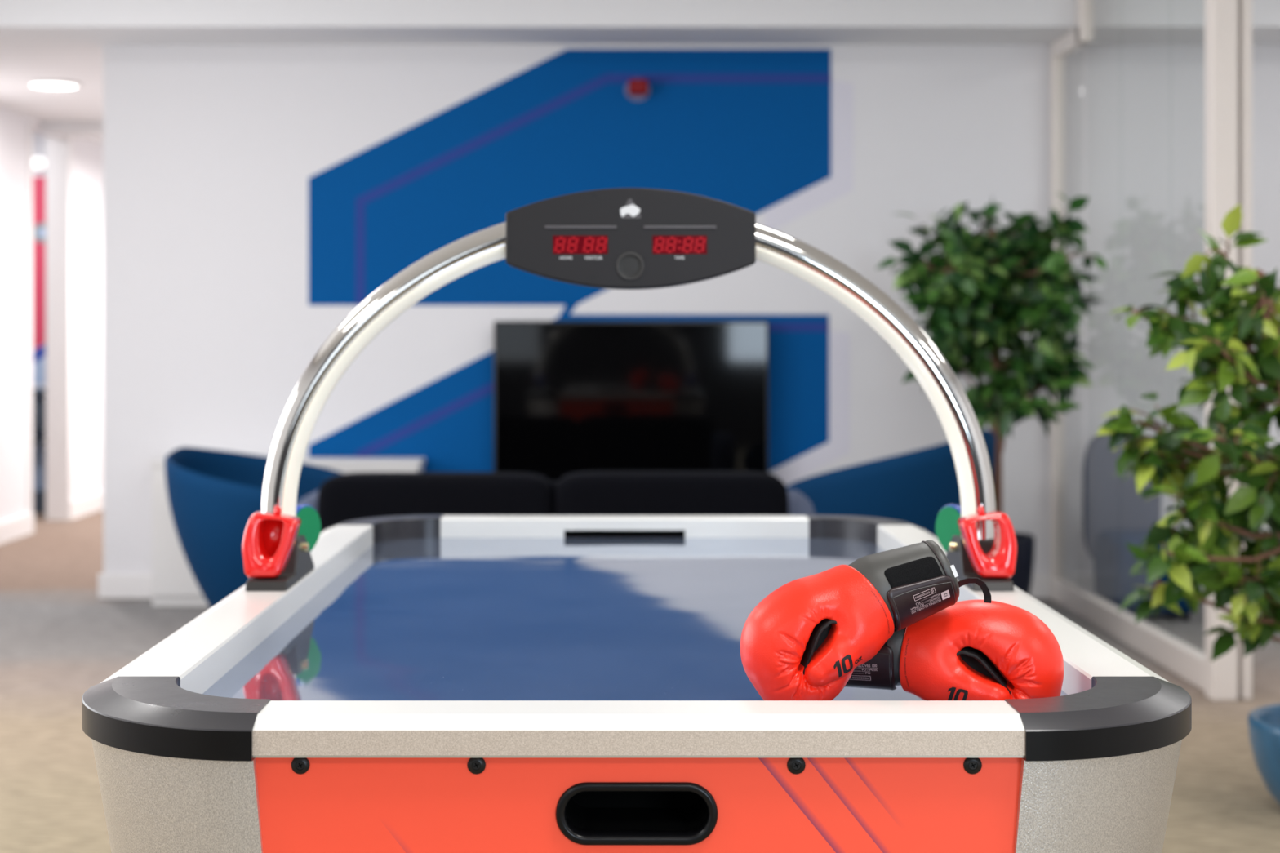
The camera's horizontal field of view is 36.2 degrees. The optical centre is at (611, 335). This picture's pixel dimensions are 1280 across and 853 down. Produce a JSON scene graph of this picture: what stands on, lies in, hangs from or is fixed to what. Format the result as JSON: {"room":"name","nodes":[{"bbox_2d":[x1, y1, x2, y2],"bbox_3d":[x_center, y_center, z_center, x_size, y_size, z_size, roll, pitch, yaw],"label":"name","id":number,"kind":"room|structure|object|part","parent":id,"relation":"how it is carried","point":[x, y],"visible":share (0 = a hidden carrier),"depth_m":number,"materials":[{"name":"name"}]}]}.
{"room":"common room","nodes":[
{"label":"common room","id":0,"kind":"room"},
{"bbox_2d":[32,131,45,386],"bbox_3d":[-5.155,-0.220,14.500,2.490,3.000,0.100,0,0,0],"label":"wall","id":1,"kind":"structure","parent":0,"point":[38,140],"depth_m":14.45,"materials":[{"name":"white paint"}]},
{"bbox_2d":[32,176,45,383],"bbox_3d":[-4.234,-0.409,14.441,0.393,1.525,0.012,0,0,0],"label":"banner","id":2,"kind":"object","parent":1,"relation":"attached to","point":[38,182],"visible":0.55,"depth_m":14.44,"materials":[{"name":"red"}]},
{"bbox_2d":[32,156,45,169],"bbox_3d":[-4.200,-1.263,14.359,0.132,0.090,0.156,0,0,0],"label":"wall lamp","id":3,"kind":"object","parent":1,"relation":"attached to","point":[38,162],"visible":0.82,"depth_m":14.30,"materials":[{"name":"white paint"}]},
{"bbox_2d":[0,105,103,522],"bbox_3d":[-3.840,-0.220,6.250,0.140,3.000,18.500,0,0,0],"label":"wall","id":4,"kind":"structure","parent":0,"point":[87,153],"depth_m":12.64,"materials":[{"name":"white paint"}]},
{"bbox_2d":[27,121,72,520],"bbox_3d":[-3.839,-0.050,13.150,0.162,2.660,1.020,0,0,0],"label":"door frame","id":5,"kind":"structure","parent":4,"relation":"in","point":[59,150],"depth_m":13.57,"materials":[{"name":"white paint"}]},
{"bbox_2d":[0,490,103,544],"bbox_3d":[-3.760,1.215,6.250,0.020,0.130,18.500,0,0,0],"label":"baseboard","id":6,"kind":"structure","parent":4,"relation":"attached to","point":[22,526],"depth_m":12.68,"materials":[{"name":"white paint"}]},
{"bbox_2d":[41,120,103,137],"bbox_3d":[-2.385,-1.380,13.100,2.770,0.080,0.300,0,0,0],"label":"trim","id":7,"kind":"structure","parent":4,"relation":"attached to","point":[51,128],"depth_m":12.95,"materials":[{"name":"white paint"}]},
{"bbox_2d":[0,48,103,144],"bbox_3d":[-2.385,-1.570,12.600,2.770,0.300,5.800,0,0,0],"label":"ceiling","id":8,"kind":"structure","parent":0,"point":[85,67],"depth_m":10.97,"materials":[{"name":"white paint"}]},
{"bbox_2d":[26,80,81,89],"bbox_3d":[-3.140,-1.411,11.030,0.300,0.018,0.300,0,0,0],"label":"recessed light","id":9,"kind":"object","parent":8,"relation":"in","point":[43,84],"visible":1,"depth_m":10.98,"materials":[{"name":"white paint"}]},
{"bbox_2d":[31,84,75,88],"bbox_3d":[-3.140,-1.413,11.030,0.250,0.009,0.250,0,0,0],"label":"diffuser","id":10,"kind":"object","parent":9,"relation":"attached to","point":[37,86],"depth_m":11.05,"materials":[{"name":"white"}]},
{"bbox_2d":[0,509,1279,852],"bbox_3d":[-0.900,1.330,6.250,11.200,0.100,18.700,0,0,0],"label":"floor","id":11,"kind":"structure","parent":0,"point":[59,641],"depth_m":6.78,"materials":[{"name":"carpet"}]},
{"bbox_2d":[32,386,45,512],"bbox_3d":[-4.250,0.830,14.295,0.700,0.900,0.290,0,0,0],"label":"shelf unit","id":12,"kind":"object","parent":11,"relation":"on","point":[38,393],"visible":0.14,"depth_m":14.42,"materials":[{"name":"grey metal"}]},
{"bbox_2d":[32,400,45,425],"bbox_3d":[-4.130,0.564,14.262,0.120,0.170,0.180,0,0,0],"label":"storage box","id":13,"kind":"object","parent":12,"relation":"on","point":[38,407],"visible":0.51,"depth_m":14.17,"materials":[{"name":"grey plastic"}]},
{"bbox_2d":[164,447,344,608],"bbox_3d":[-1.506,0.886,8.438,0.802,0.800,0.919,0,0,18],"label":"armchair","id":14,"kind":"object","parent":11,"relation":"on","point":[213,495],"visible":0.48,"depth_m":8.11,"materials":[{"name":"blue fabric"}]},
{"bbox_2d":[149,457,425,606],"bbox_3d":[-1.543,0.936,9.383,1.277,0.688,0.285,0,0,0],"label":"base cabinet","id":15,"kind":"object","parent":11,"relation":"on","point":[174,584],"visible":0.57,"depth_m":9.24,"materials":[{"name":"white paint"}]},
{"bbox_3d":[-1.857,0.930,9.248,0.620,0.600,0.015,0,0,0],"label":"door","id":16,"kind":"part","parent":15,"relation":"part of","materials":[{"name":"white paint"}]},
{"bbox_3d":[-1.228,0.930,9.248,0.620,0.600,0.015,0,0,0],"label":"door","id":17,"kind":"part","parent":15,"relation":"part of","materials":[{"name":"white paint"}]},
{"bbox_2d":[296,471,815,533],"bbox_3d":[-0.205,0.882,7.190,1.870,0.797,0.780,0,0,0],"label":"sofa","id":18,"kind":"object","parent":11,"relation":"on","point":[349,496],"visible":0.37,"depth_m":6.80,"materials":[{"name":"black fabric"}]},
{"bbox_3d":[-1.073,0.860,7.215,0.135,0.556,0.730,0,0,0],"label":"armrest","id":19,"kind":"part","parent":18,"relation":"part of","materials":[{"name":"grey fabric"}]},
{"bbox_2d":[316,471,552,533],"bbox_3d":[-0.618,0.744,6.925,0.825,0.512,0.250,0,0,0],"label":"cushion","id":20,"kind":"object","parent":18,"relation":"on","point":[349,496],"depth_m":6.80,"materials":[{"name":"black fabric"}]},
{"bbox_2d":[554,471,788,515],"bbox_3d":[0.208,0.742,6.925,0.823,0.516,0.250,0,0,0],"label":"cushion","id":21,"kind":"object","parent":18,"relation":"on","point":[586,492],"depth_m":6.80,"materials":[{"name":"black fabric"}]},
{"bbox_3d":[0.662,0.860,7.215,0.135,0.556,0.730,0,0,0],"label":"armrest","id":22,"kind":"part","parent":18,"relation":"part of","materials":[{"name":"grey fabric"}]},
{"bbox_2d":[81,187,1191,852],"bbox_3d":[0.030,0.514,3.376,1.340,1.531,2.473,0,0,0],"label":"table","id":23,"kind":"object","parent":11,"relation":"on","point":[408,683],"visible":0.94,"depth_m":2.37,"materials":[{"name":"white"}]},
{"bbox_3d":[-0.493,0.858,2.293,0.202,0.784,0.350,0,0,-30],"label":"corner leg","id":24,"kind":"part","parent":23,"relation":"part of","materials":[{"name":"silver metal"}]},
{"bbox_3d":[-0.583,0.448,3.376,0.106,0.056,1.940,0,0,0],"label":"rail","id":25,"kind":"part","parent":23,"relation":"part of","materials":[{"name":"white plastic"}]},
{"bbox_2d":[241,506,301,577],"bbox_3d":[-0.568,0.343,3.271,0.092,0.118,0.066,0,0,0],"label":"air hockey pusher","id":26,"kind":"object","parent":23,"relation":"on","point":[269,538],"visible":1,"depth_m":3.25,"materials":[{"name":"red plastic"}]},
{"bbox_2d":[296,504,320,551],"bbox_3d":[-0.571,0.347,3.514,0.062,0.091,0.086,0,0,29],"label":"air hockey pusher","id":27,"kind":"object","parent":23,"relation":"on","point":[310,525],"visible":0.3,"depth_m":3.50,"materials":[{"name":"green plastic"}]},
{"bbox_3d":[0.030,0.448,4.551,0.845,0.056,0.113,0,0,0],"label":"rail","id":28,"kind":"part","parent":23,"relation":"part of","materials":[{"name":"white plastic"}]},
{"bbox_2d":[616,252,644,279],"bbox_3d":[0.031,-0.118,3.324,0.048,0.048,0.004,0,0,0],"label":"speaker grille","id":29,"kind":"object","parent":23,"relation":"attached to","point":[629,265],"depth_m":3.32,"materials":[{"name":"grey plastic"}]},
{"bbox_3d":[0.030,0.448,2.200,0.845,0.056,0.113,0,0,0],"label":"rail","id":30,"kind":"part","parent":23,"relation":"part of","materials":[{"name":"white plastic"}]},
{"bbox_3d":[0.030,0.640,2.170,0.864,0.360,0.018,0,0,0],"label":"panel","id":31,"kind":"part","parent":23,"relation":"part of","materials":[{"name":"plastic"}]},
{"bbox_2d":[739,540,991,700],"bbox_3d":[0.312,0.357,2.390,0.313,0.211,0.136,0,0,0],"label":"glove","id":32,"kind":"object","parent":23,"relation":"on","point":[806,638],"visible":0.96,"depth_m":2.35,"materials":[{"name":"red leather"}]},
{"bbox_2d":[935,504,961,552],"bbox_3d":[0.630,0.347,3.514,0.062,0.091,0.086,0,0,-29],"label":"air hockey pusher","id":33,"kind":"object","parent":23,"relation":"on","point":[947,526],"visible":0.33,"depth_m":3.50,"materials":[{"name":"green plastic"}]},
{"bbox_2d":[844,599,1064,700],"bbox_3d":[0.413,0.397,2.458,0.301,0.132,0.143,0,0,13],"label":"glove","id":34,"kind":"object","parent":23,"relation":"on","point":[969,650],"visible":0.78,"depth_m":2.41,"materials":[{"name":"red leather"}]},
{"bbox_2d":[957,506,1017,577],"bbox_3d":[0.628,0.343,3.271,0.092,0.118,0.066,0,0,0],"label":"air hockey pusher","id":35,"kind":"object","parent":23,"relation":"on","point":[1000,562],"visible":1,"depth_m":3.25,"materials":[{"name":"red plastic"}]},
{"bbox_3d":[0.642,0.448,3.376,0.106,0.056,1.940,0,0,0],"label":"rail","id":36,"kind":"part","parent":23,"relation":"part of","materials":[{"name":"white plastic"}]},
{"bbox_3d":[0.552,0.858,2.293,0.202,0.784,0.350,0,0,30],"label":"corner leg","id":37,"kind":"part","parent":23,"relation":"part of","materials":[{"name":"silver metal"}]},
{"bbox_2d":[786,429,995,537],"bbox_3d":[1.222,0.839,8.370,0.819,0.895,0.939,0,0,30],"label":"armchair","id":38,"kind":"object","parent":11,"relation":"on","point":[912,487],"visible":0.29,"depth_m":7.96,"materials":[{"name":"blue plastic"},{"name":"blue-grey fabric"}]},
{"bbox_2d":[875,192,1106,595],"bbox_3d":[1.699,0.321,8.719,1.001,1.917,0.886,0,0,0],"label":"potted ficus","id":39,"kind":"object","parent":11,"relation":"on","point":[977,271],"visible":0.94,"depth_m":8.61,"materials":[{"name":"green plant"}]},
{"bbox_2d":[1008,532,1035,595],"bbox_3d":[1.721,1.085,8.750,0.332,0.390,0.332,0,0,0],"label":"pot","id":40,"kind":"object","parent":39,"relation":"attached to","point":[1022,578],"depth_m":8.63,"materials":[{"name":"blue"}]},
{"bbox_2d":[1082,434,1192,621],"bbox_3d":[2.420,0.866,8.985,0.420,0.828,0.510,0,0,0],"label":"lounge chair","id":41,"kind":"object","parent":11,"relation":"on","point":[1115,515],"visible":0.51,"depth_m":9.08,"materials":[{"name":"navy blue fabric"},{"name":"slate grey fabric"}]},
{"bbox_3d":[2.435,1.077,8.955,0.390,0.363,0.450,0,0,0],"label":"seat","id":42,"kind":"part","parent":41,"relation":"part of","materials":[{"name":"blue fabric"}]},
{"bbox_3d":[2.580,1.255,8.800,0.036,0.050,0.034,0,0,0],"label":"leg","id":43,"kind":"part","parent":41,"relation":"part of","materials":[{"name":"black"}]},
{"bbox_2d":[1096,203,1279,804],"bbox_3d":[1.797,0.464,5.267,0.973,1.632,0.724,0,0,0],"label":"potted ficus","id":44,"kind":"object","parent":11,"relation":"on","point":[1220,353],"visible":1,"depth_m":5.20,"materials":[{"name":"green plant"}]},
{"bbox_2d":[1247,703,1279,804],"bbox_3d":[1.975,1.154,5.250,0.516,0.252,0.516,0,0,0],"label":"pot","id":45,"kind":"object","parent":44,"relation":"attached to","point":[1264,722],"depth_m":5.21,"materials":[{"name":"blue ceramic"}]},
{"bbox_2d":[103,44,1279,573],"bbox_3d":[1.061,-0.220,9.623,7.078,3.000,0.154,0,0,0],"label":"wall","id":46,"kind":"structure","parent":0,"point":[255,196],"depth_m":9.55,"materials":[{"name":"white paint"}]},
{"bbox_2d":[493,320,768,480],"bbox_3d":[0.094,0.325,9.492,1.327,0.792,0.109,0,0,0],"label":"television","id":47,"kind":"object","parent":46,"relation":"attached to","point":[570,397],"visible":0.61,"depth_m":9.44,"materials":[{"name":"black"}]},
{"bbox_2d":[624,78,650,101],"bbox_3d":[0.126,-1.197,9.501,0.124,0.110,0.091,0,0,0],"label":"fire alarm sounder","id":48,"kind":"object","parent":46,"relation":"attached to","point":[636,89],"visible":1,"depth_m":9.46,"materials":[{"name":"red plastic"}]},
{"bbox_2d":[0,0,1279,48],"bbox_3d":[0.415,-1.570,9.350,8.370,0.300,0.700,0,0,0],"label":"ceiling","id":49,"kind":"structure","parent":46,"relation":"attached to","point":[24,24],"depth_m":9.00,"materials":[{"name":"white paint"}]},
{"bbox_2d":[97,573,1204,598],"bbox_3d":[1.050,1.220,9.541,7.100,0.120,0.018,0,0,0],"label":"baseboard","id":50,"kind":"structure","parent":46,"relation":"attached to","point":[109,585],"depth_m":9.53,"materials":[{"name":"white paint"}]},
{"bbox_2d":[1049,0,1252,701],"bbox_3d":[2.178,-0.220,8.195,0.145,3.000,2.670,0,0,0],"label":"window","id":51,"kind":"structure","parent":46,"relation":"in","point":[1228,23],"depth_m":6.91,"materials":[{"name":"white paint"}]},
{"bbox_3d":[2.160,-0.069,9.495,0.060,2.698,0.070,0,0,0],"label":"partition post","id":52,"kind":"part","parent":51,"relation":"part of","materials":[{"name":"grey metal"}]},
{"bbox_3d":[2.160,-1.379,9.195,0.060,0.078,0.530,0,0,0],"label":"rail","id":53,"kind":"part","parent":51,"relation":"part of","materials":[{"name":"white paint"}]},
{"bbox_3d":[2.160,-1.530,8.945,0.060,0.380,0.090,0,0,0],"label":"partition post","id":54,"kind":"part","parent":51,"relation":"part of","materials":[{"name":"white metal"}]},
{"bbox_3d":[2.160,1.225,8.210,0.060,0.110,2.500,0,0,0],"label":"rail","id":55,"kind":"part","parent":51,"relation":"part of","materials":[{"name":"white paint"}]},
{"bbox_3d":[2.150,-0.220,6.910,0.090,3.000,0.100,0,0,0],"label":"partition post","id":56,"kind":"part","parent":51,"relation":"part of","materials":[{"name":"white metal"}]},
{"bbox_3d":[2.232,-0.220,6.925,0.037,3.000,0.090,0,0,0],"label":"partition post","id":57,"kind":"part","parent":51,"relation":"part of","materials":[{"name":"white paint"}]}
]}

